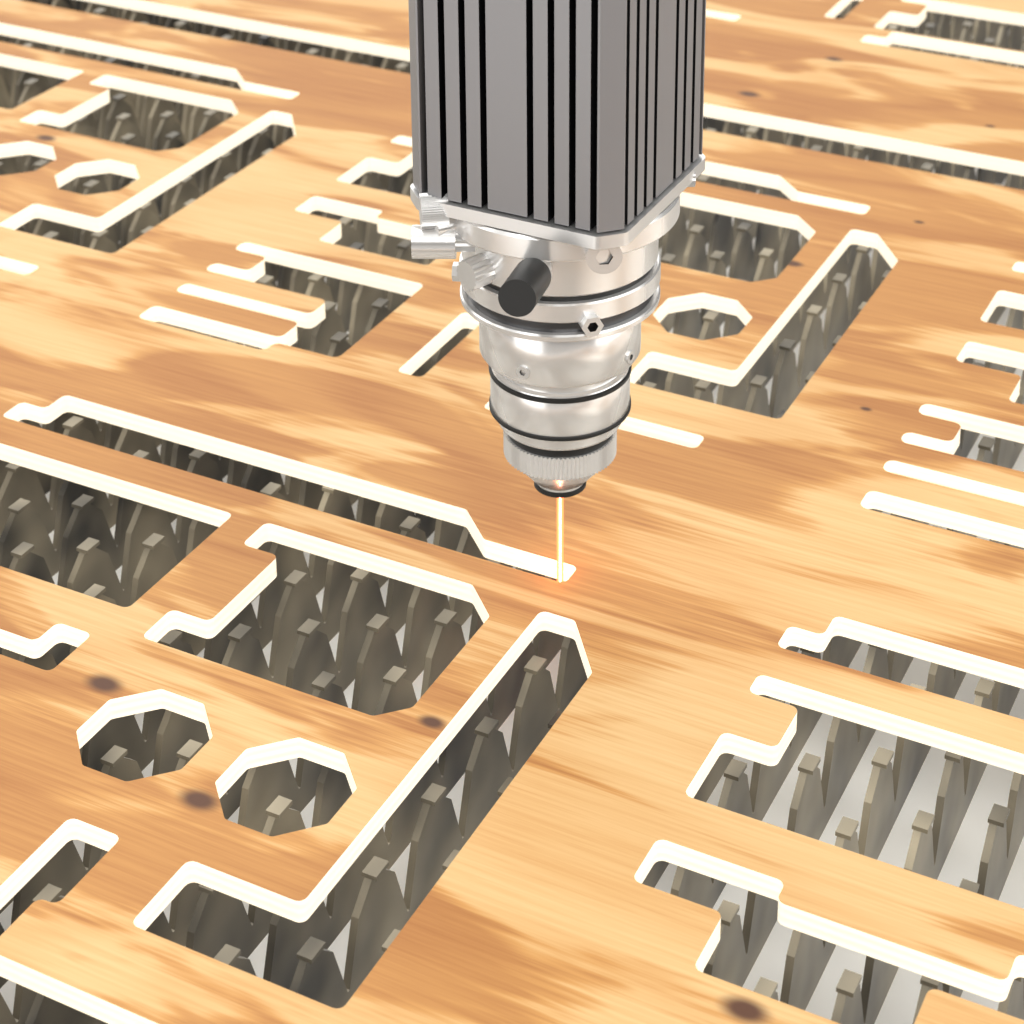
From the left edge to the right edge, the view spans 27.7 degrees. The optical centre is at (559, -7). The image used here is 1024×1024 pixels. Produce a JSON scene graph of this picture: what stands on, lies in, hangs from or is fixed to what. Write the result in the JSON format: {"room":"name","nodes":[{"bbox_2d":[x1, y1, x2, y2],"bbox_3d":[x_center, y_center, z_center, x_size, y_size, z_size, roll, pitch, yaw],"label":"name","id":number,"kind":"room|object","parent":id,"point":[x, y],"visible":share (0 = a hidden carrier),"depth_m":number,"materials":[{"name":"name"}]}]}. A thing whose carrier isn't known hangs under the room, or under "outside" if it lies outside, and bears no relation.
{"room":"factory workshop","nodes":[
{"label":"factory workshop","id":0,"kind":"room"},
{"bbox_2d":[0,0,1023,1023],"bbox_3d":[-0.134,0.061,0.883,1.584,0.006,1.135,9,22,25],"label":"plywood sheet","id":1,"kind":"object","parent":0,"point":[716,540],"visible":0.83,"depth_m":0.61,"materials":[{"name":"brown wood"}]},
{"bbox_2d":[0,0,1023,1023],"bbox_3d":[-0.134,0.084,0.891,1.637,0.043,1.188,9,22,25],"label":"bed","id":2,"kind":"object","parent":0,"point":[364,641],"visible":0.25,"depth_m":0.58,"materials":[{"name":"grey metal"}]},
{"bbox_2d":[408,0,705,497],"bbox_3d":[-0.004,0.044,0.535,0.064,0.203,0.081,9,22,25],"label":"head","id":3,"kind":"object","parent":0,"point":[556,143],"depth_m":0.52},
{"bbox_2d":[557,498,562,581],"bbox_3d":[0.000,0.154,0.583,0.002,0.038,0.002,9,22,25],"label":"rays","id":4,"kind":"object","parent":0,"point":[559,500],"depth_m":0.58,"materials":[{"name":"white"}]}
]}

